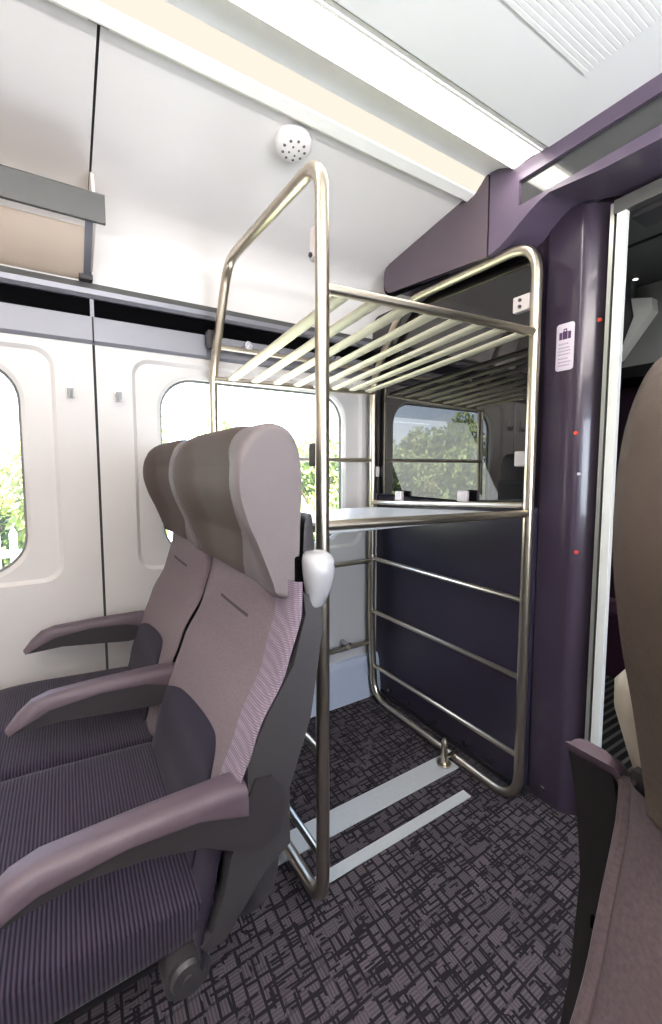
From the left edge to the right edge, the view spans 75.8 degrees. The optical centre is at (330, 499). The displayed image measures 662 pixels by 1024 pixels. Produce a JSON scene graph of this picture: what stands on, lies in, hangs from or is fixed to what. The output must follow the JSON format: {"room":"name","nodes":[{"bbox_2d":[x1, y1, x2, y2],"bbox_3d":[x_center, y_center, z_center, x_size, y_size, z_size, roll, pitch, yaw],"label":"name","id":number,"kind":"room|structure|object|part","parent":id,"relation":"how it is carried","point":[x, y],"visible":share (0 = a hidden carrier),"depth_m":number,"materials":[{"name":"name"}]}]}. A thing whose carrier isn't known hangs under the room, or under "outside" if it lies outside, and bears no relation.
{"room":"train carriage","nodes":[
{"label":"train carriage","id":0,"kind":"room"},
{"bbox_2d":[0,332,379,689],"bbox_3d":[-1.117,0.210,1.335,3.198,1.472,0.055,-3,5,-32],"label":"wall","id":1,"kind":"structure","parent":0,"point":[98,545],"depth_m":1.48,"materials":[{"name":"white plastic"}]},
{"bbox_2d":[0,369,27,571],"bbox_3d":[-1.355,-0.086,1.183,0.826,0.693,0.010,-3,5,-32],"label":"window","id":2,"kind":"structure","parent":1,"relation":"in","point":[1,371],"depth_m":1.39,"materials":[{"name":"grey rubber"}]},
{"bbox_2d":[65,377,73,397],"bbox_3d":[-0.857,-0.371,1.394,0.022,0.070,0.045,-3,5,-32],"label":"coat hook","id":3,"kind":"object","parent":1,"relation":"attached to","point":[69,380],"visible":1,"depth_m":1.40,"materials":[{"name":"grey plastic"}]},
{"bbox_3d":[-0.857,-0.351,1.395,0.017,0.031,0.045,-3,5,-32],"label":"hook arm","id":4,"kind":"part","parent":3,"relation":"part of"},
{"bbox_2d":[114,381,121,400],"bbox_3d":[-0.735,-0.377,1.469,0.022,0.070,0.045,-3,5,-32],"label":"coat hook","id":5,"kind":"object","parent":1,"relation":"attached to","point":[117,385],"visible":1,"depth_m":1.48,"materials":[{"name":"white plastic"}]},
{"bbox_3d":[-0.735,-0.357,1.471,0.017,0.031,0.045,-3,5,-32],"label":"hook arm","id":6,"kind":"part","parent":5,"relation":"part of"},
{"bbox_2d":[0,265,373,380],"bbox_3d":[-1.116,-0.613,1.269,3.198,0.200,0.088,-3,5,-32],"label":"trim","id":7,"kind":"structure","parent":1,"relation":"attached to","point":[34,304],"depth_m":1.49,"materials":[{"name":"metal"}]},
{"bbox_3d":[-0.815,-0.646,1.447,0.012,0.060,0.042,-3,5,-32],"label":"joint post","id":8,"kind":"part","parent":7,"relation":"part of","materials":[{"name":"grey metal"}]},
{"bbox_2d":[160,380,340,543],"bbox_3d":[-0.303,-0.137,1.838,0.826,0.693,0.010,-3,5,-32],"label":"window","id":9,"kind":"structure","parent":1,"relation":"in","point":[185,381],"depth_m":1.87,"materials":[{"name":"white plastic"}]},
{"bbox_2d":[311,651,380,717],"bbox_3d":[-1.090,0.945,1.350,3.198,0.205,0.046,-3,5,-32],"label":"baseboard","id":10,"kind":"structure","parent":1,"relation":"attached to","point":[349,679],"depth_m":2.07,"materials":[{"name":"grey metal"}]},
{"bbox_2d":[0,0,461,338],"bbox_3d":[-0.948,-0.852,0.979,3.198,0.322,0.605,-3,5,-32],"label":"wall panel","id":11,"kind":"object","parent":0,"point":[184,163],"depth_m":1.29,"materials":[{"name":"white plastic"}]},
{"bbox_2d":[0,164,105,282],"bbox_3d":[-1.508,-0.803,0.823,1.878,0.248,0.271,-3,5,-32],"label":"shelf","id":12,"kind":"object","parent":11,"relation":"attached to","point":[47,225],"visible":1,"depth_m":1.20,"materials":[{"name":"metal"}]},
{"bbox_3d":[-1.535,-0.730,0.825,1.828,0.090,0.241,-3,5,-32],"label":"shelf panel","id":13,"kind":"part","parent":12,"relation":"part of","materials":[{"name":"beige plastic"}]},
{"bbox_3d":[-1.445,-0.787,0.723,1.878,0.080,0.034,-3,5,-32],"label":"rail","id":14,"kind":"part","parent":12,"relation":"part of","materials":[{"name":"metal"}]},
{"bbox_3d":[-0.738,-0.860,1.310,0.008,0.210,0.247,-3,5,-32],"label":"plate","id":15,"kind":"part","parent":12,"relation":"part of","materials":[{"name":"white plastic"}]},
{"bbox_2d":[274,123,311,162],"bbox_3d":[-0.106,-1.004,1.199,0.106,0.051,0.106,-3,5,-32],"label":"speaker","id":16,"kind":"object","parent":11,"relation":"attached to","point":[293,141],"visible":1,"depth_m":1.18},
{"bbox_2d":[48,0,458,198],"bbox_3d":[0.479,-1.125,0.655,5.500,0.040,2.827,-3,5,-32],"label":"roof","id":17,"kind":"structure","parent":0,"point":[48,0],"depth_m":1.20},
{"bbox_2d":[66,675,632,1023],"bbox_3d":[0.479,1.118,0.832,5.300,0.060,2.667,-3,5,-32],"label":"floor","id":18,"kind":"structure","parent":0,"point":[468,917],"depth_m":1.08,"materials":[{"name":"carpet"}]},
{"bbox_2d":[0,423,334,1023],"bbox_3d":[-0.533,0.459,1.004,0.665,1.227,1.006,-3,5,-32],"label":"seat","id":19,"kind":"object","parent":18,"relation":"on","point":[145,803],"visible":1,"depth_m":0.73,"materials":[{"name":"purple fabric"}]},
{"bbox_2d":[0,666,152,781],"bbox_3d":[-0.751,0.634,1.194,0.480,0.106,0.472,-3,5,-32],"label":"seat cushion","id":20,"kind":"object","parent":19,"relation":"on","point":[68,741],"depth_m":1.09,"materials":[{"name":"purple fabric"}]},
{"bbox_3d":[-0.770,0.450,1.423,0.400,0.067,0.039,-3,5,-32],"label":"armrest","id":21,"kind":"part","parent":19,"relation":"part of","materials":[{"name":"purple plastic"}]},
{"bbox_3d":[-0.523,0.481,1.029,0.400,0.067,0.042,-3,5,-32],"label":"armrest","id":22,"kind":"part","parent":19,"relation":"part of","materials":[{"name":"purple plastic"}]},
{"bbox_2d":[0,742,219,1023],"bbox_3d":[-0.494,0.666,0.785,0.480,0.106,0.472,-3,5,-32],"label":"seat cushion","id":23,"kind":"object","parent":19,"relation":"on","point":[91,938],"depth_m":0.68,"materials":[{"name":"purple fabric"}]},
{"bbox_3d":[-0.265,0.520,0.631,0.415,0.124,0.047,-3,5,-32],"label":"armrest","id":24,"kind":"part","parent":19,"relation":"part of","materials":[{"name":"purple plastic"}]},
{"bbox_3d":[-0.591,0.520,1.331,0.079,0.254,0.377,-3,5,-32],"label":"lumbar panel","id":25,"kind":"part","parent":19,"relation":"part of","materials":[{"name":"purple fabric"}]},
{"bbox_3d":[-0.528,0.370,1.312,0.165,0.556,0.335,-3,5,-32],"label":"backrest","id":26,"kind":"part","parent":19,"relation":"part of","materials":[{"name":"fabric"}]},
{"bbox_3d":[-0.329,0.553,0.913,0.079,0.254,0.402,-3,5,-32],"label":"lumbar panel","id":27,"kind":"part","parent":19,"relation":"part of","materials":[{"name":"purple fabric"}]},
{"bbox_3d":[-0.265,0.403,0.892,0.165,0.556,0.358,-3,5,-32],"label":"backrest","id":28,"kind":"part","parent":19,"relation":"part of","materials":[{"name":"fabric"}]},
{"bbox_3d":[-0.116,0.434,0.713,0.222,0.547,0.028,-3,5,-32],"label":"panel","id":29,"kind":"part","parent":19,"relation":"part of","materials":[{"name":"grey plastic"}]},
{"bbox_3d":[-0.022,0.144,0.735,0.056,0.108,0.052,-3,5,-32],"label":"grab handle","id":30,"kind":"part","parent":19,"relation":"part of","materials":[{"name":"white plastic"}]},
{"bbox_2d":[278,755,458,865],"bbox_3d":[0.103,1.038,1.437,0.857,0.004,0.085,-3,5,-32],"label":"floor strip","id":31,"kind":"object","parent":18,"relation":"on","point":[344,816],"visible":0.5,"depth_m":1.46,"materials":[{"name":"metal"}]},
{"bbox_2d":[205,160,542,899],"bbox_3d":[0.072,0.094,1.515,0.858,1.884,0.876,-3,5,-32],"label":"luggage rack","id":32,"kind":"object","parent":18,"relation":"on","point":[371,518],"visible":0.86,"depth_m":1.33,"materials":[{"name":"metal"}]},
{"bbox_3d":[-0.233,0.087,1.331,0.058,1.841,0.832,-3,5,-32],"label":"frame","id":33,"kind":"part","parent":32,"relation":"part of","materials":[{"name":"metal"}]},
{"bbox_3d":[-0.118,-0.480,1.808,0.762,0.039,0.022,-3,5,-32],"label":"rail","id":34,"kind":"part","parent":32,"relation":"part of","materials":[{"name":"metal"}]},
{"bbox_3d":[-0.124,-0.598,1.807,0.761,0.019,0.020,-3,5,-32],"label":"wall rail","id":35,"kind":"part","parent":32,"relation":"part of","materials":[{"name":"metal"}]},
{"bbox_3d":[-0.124,-0.175,1.841,0.761,0.019,0.020,-3,5,-32],"label":"wall rail","id":36,"kind":"part","parent":32,"relation":"part of","materials":[{"name":"metal"}]},
{"bbox_3d":[-0.124,0.719,1.911,0.761,0.019,0.020,-3,5,-32],"label":"wall rail","id":37,"kind":"part","parent":32,"relation":"part of","materials":[{"name":"metal"}]},
{"bbox_3d":[-0.124,0.311,1.879,0.761,0.019,0.020,-3,5,-32],"label":"wall rail","id":38,"kind":"part","parent":32,"relation":"part of","materials":[{"name":"metal"}]},
{"bbox_2d":[301,507,492,533],"bbox_3d":[0.096,0.057,1.518,0.724,0.056,0.768,-3,5,-32],"label":"shelf","id":39,"kind":"object","parent":32,"relation":"attached to","point":[366,512],"depth_m":1.50,"materials":[{"name":"metal"}]},
{"bbox_3d":[0.306,0.052,1.177,0.752,0.037,0.025,-3,5,-30],"label":"rail","id":40,"kind":"part","parent":32,"relation":"part of","materials":[{"name":"metal"}]},
{"bbox_3d":[0.306,-0.497,1.133,0.752,0.043,0.025,-3,5,-30],"label":"rail","id":41,"kind":"part","parent":32,"relation":"part of","materials":[{"name":"metal"}]},
{"bbox_3d":[0.416,0.087,1.715,0.032,1.866,0.852,-3,5,-32],"label":"frame","id":42,"kind":"part","parent":32,"relation":"part of","materials":[{"name":"metal"}]},
{"bbox_2d":[315,790,470,882],"bbox_3d":[0.209,1.047,1.329,0.637,0.004,0.034,-3,5,-32],"label":"floor strip","id":43,"kind":"object","parent":18,"relation":"on","point":[381,844],"visible":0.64,"depth_m":1.32,"materials":[{"name":"metal"}]},
{"bbox_2d":[560,356,661,1023],"bbox_3d":[0.234,0.555,-0.213,0.672,1.227,1.025,-3,5,-32],"label":"seat","id":44,"kind":"object","parent":18,"relation":"on","point":[615,975],"visible":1,"depth_m":0.27,"materials":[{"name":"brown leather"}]},
{"bbox_3d":[0.203,0.402,0.339,0.124,0.415,0.032,-3,5,-32],"label":"armrest","id":45,"kind":"part","parent":44,"relation":"part of","materials":[{"name":"black plastic"}]},
{"bbox_3d":[0.241,0.177,0.315,0.056,0.108,0.052,-3,5,-32],"label":"grab handle","id":46,"kind":"part","parent":44,"relation":"part of","materials":[{"name":"plastic"}]},
{"bbox_3d":[0.159,0.469,0.274,0.222,0.547,0.028,-3,5,-32],"label":"panel","id":47,"kind":"part","parent":44,"relation":"part of","materials":[{"name":"grey plastic"}]},
{"bbox_2d":[605,597,624,677],"bbox_3d":[1.570,0.755,2.318,0.150,0.430,0.420,-3,5,-32],"label":"seat","id":48,"kind":"object","parent":18,"relation":"on","point":[615,665],"visible":0.05,"depth_m":2.30,"materials":[{"name":"fabric"}]},
{"bbox_2d":[609,597,616,614],"bbox_3d":[1.549,0.577,2.291,0.100,0.070,0.420,-3,5,-32],"label":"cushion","id":49,"kind":"object","parent":48,"relation":"on","point":[612,601],"depth_m":2.28,"materials":[{"name":"purple fabric"}]},
{"bbox_2d":[609,280,661,597],"bbox_3d":[1.810,-0.030,2.063,0.368,2.036,1.400,-3,5,-32],"label":"tall cabinet","id":50,"kind":"object","parent":18,"relation":"on","point":[648,349],"visible":0.02,"depth_m":2.12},
{"bbox_2d":[334,0,661,146],"bbox_3d":[-0.465,-0.947,0.079,3.075,0.044,0.805,-3,5,-32],"label":"ceiling","id":51,"kind":"structure","parent":0,"point":[484,47],"depth_m":0.96,"materials":[{"name":"white plastic"}]},
{"bbox_2d":[230,0,546,168],"bbox_3d":[-0.705,-0.965,0.464,3.075,0.018,0.108,-3,5,-32],"label":"light strip","id":52,"kind":"object","parent":51,"relation":"attached to","point":[326,27],"visible":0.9,"depth_m":0.99,"materials":[{"name":"white plastic"}]},
{"bbox_3d":[-0.683,-0.963,0.428,3.075,0.018,0.023,-3,5,-32],"label":"edge trim","id":53,"kind":"part","parent":52,"relation":"part of","materials":[{"name":"white plastic"}]},
{"bbox_2d":[503,0,661,74],"bbox_3d":[0.409,-0.968,0.624,0.705,0.003,0.436,-3,5,-32],"label":"ceiling vent","id":54,"kind":"object","parent":51,"relation":"in","point":[585,32],"visible":1,"depth_m":0.88,"materials":[{"name":"white plastic"}]},
{"bbox_2d":[372,73,661,815],"bbox_3d":[0.715,-0.059,1.393,0.250,2.200,1.830,-3,5,-32],"label":"wall","id":55,"kind":"structure","parent":0,"point":[443,431],"depth_m":1.47,"materials":[{"name":"purple plastic"}]},
{"bbox_2d":[164,0,511,176],"bbox_3d":[-0.760,-0.986,0.554,3.080,0.038,0.105,-3,5,-32],"label":"trim","id":56,"kind":"structure","parent":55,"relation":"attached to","point":[225,16],"depth_m":1.04,"materials":[{"name":"white plastic"}]},
{"bbox_2d":[49,0,484,201],"bbox_3d":[-0.811,-0.987,0.632,3.075,0.041,0.082,-3,5,-32],"label":"light strip","id":57,"kind":"object","parent":56,"relation":"attached to","point":[159,26],"visible":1,"depth_m":1.03,"materials":[{"name":"beige plastic"}]},
{"bbox_3d":[0.387,-0.958,1.641,0.030,0.262,0.539,-3,5,-32],"label":"mauve panel","id":58,"kind":"part","parent":55,"relation":"part of","materials":[{"name":"purple plastic"}]},
{"bbox_3d":[0.472,0.502,1.828,0.050,1.012,0.837,-3,5,-32],"label":"panel","id":59,"kind":"part","parent":55,"relation":"part of","materials":[{"name":"purple plastic"}]},
{"bbox_3d":[0.442,-0.427,1.734,0.027,0.840,0.841,-3,5,-33],"label":"glass panel","id":60,"kind":"part","parent":55,"relation":"part of","materials":[{"name":"glass"}]},
{"bbox_2d":[555,321,574,371],"bbox_3d":[0.734,-0.481,1.334,0.003,0.145,0.056,-3,5,-32],"label":"sign","id":61,"kind":"object","parent":55,"relation":"attached to","point":[565,337],"visible":1,"depth_m":1.33,"materials":[{"name":"white"}]},
{"bbox_2d":[558,342,570,366],"bbox_3d":[0.734,-0.457,1.335,0.001,0.070,0.039,-3,5,-32],"label":"print","id":62,"kind":"object","parent":61,"relation":"attached to","point":[564,348],"depth_m":1.34},
{"bbox_3d":[0.831,-0.914,0.935,0.010,0.085,0.906,-3,5,-32],"label":"header glass","id":63,"kind":"part","parent":55,"relation":"part of","materials":[{"name":"grey glass"}]},
{"bbox_2d":[585,178,661,746],"bbox_3d":[1.045,0.122,0.999,0.120,1.900,0.790,-3,5,-32],"label":"door","id":64,"kind":"structure","parent":55,"relation":"in","point":[643,205],"depth_m":1.24,"materials":[{"name":"silver metal"}]},
{"bbox_2d":[622,221,661,364],"bbox_3d":[1.726,-0.827,1.459,1.520,0.440,2.667,-3,5,-32],"label":"wall","id":65,"kind":"structure","parent":0,"point":[644,254],"depth_m":1.97,"materials":[{"name":"grey plastic"}]},
{"bbox_3d":[1.421,-0.859,2.118,0.050,0.400,0.186,-3,5,-32],"label":"bracket plate","id":66,"kind":"part","parent":65,"relation":"part of","materials":[{"name":"white metal"}]},
{"label":"outside","id":67,"kind":"structure","parent":0,"visible":0},
{"bbox_2d":[0,496,308,564],"bbox_3d":[-16.000,0.106,28.289,80.000,0.150,58.400,-3,5,-32],"label":"ground","id":68,"kind":"structure","parent":67,"point":[303,503],"depth_m":24.63,"materials":[{"name":"green plant"}]},
{"bbox_2d":[0,438,24,545],"bbox_3d":[-4.303,-0.015,6.855,2.226,3.718,2.070,0,5,1],"label":"tree","id":69,"kind":"object","parent":68,"relation":"on","point":[12,499],"visible":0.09,"depth_m":6.26,"materials":[{"name":"green plant"}]},
{"bbox_2d":[0,448,24,567],"bbox_3d":[-6.966,0.274,8.819,2.216,2.816,2.373,3,6,36],"label":"tree","id":70,"kind":"object","parent":68,"relation":"on","point":[4,534],"visible":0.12,"depth_m":8.80,"materials":[{"name":"green plant"}]},
{"bbox_2d":[0,508,311,568],"bbox_3d":[-2.943,1.053,5.097,7.000,1.600,0.060,-3,5,-32],"label":"picket fence","id":71,"kind":"object","parent":68,"relation":"on","point":[14,551],"visible":0.02,"depth_m":4.67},
{"bbox_3d":[-2.948,1.013,5.103,7.000,0.980,0.040,-3,5,-32],"label":"fence rail","id":72,"kind":"part","parent":71,"relation":"part of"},
{"bbox_2d":[161,414,168,443],"bbox_3d":[-4.704,-0.606,10.073,2.078,4.444,2.225,-1,5,-7],"label":"tree","id":73,"kind":"object","parent":68,"relation":"on","point":[164,439],"visible":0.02,"depth_m":10.33,"materials":[{"name":"green plant"}]},
{"bbox_2d":[165,412,238,534],"bbox_3d":[-2.125,0.018,8.135,2.583,3.419,2.348,1,5,15],"label":"tree","id":74,"kind":"object","parent":68,"relation":"on","point":[204,429],"visible":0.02,"depth_m":7.92,"materials":[{"name":"green plant"}]},
{"bbox_2d":[298,433,332,510],"bbox_3d":[-0.320,-0.302,12.485,2.216,3.444,2.373,-1,5,-7],"label":"tree","id":75,"kind":"object","parent":68,"relation":"on","point":[304,490],"visible":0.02,"depth_m":12.38,"materials":[{"name":"green plant"}]},
{"bbox_2d":[294,430,337,538],"bbox_3d":[-0.255,0.009,9.651,2.373,3.252,2.216,0,5,2],"label":"tree","id":76,"kind":"object","parent":68,"relation":"on","point":[307,472],"visible":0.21,"depth_m":9.58,"materials":[{"name":"green plant"}]}
]}

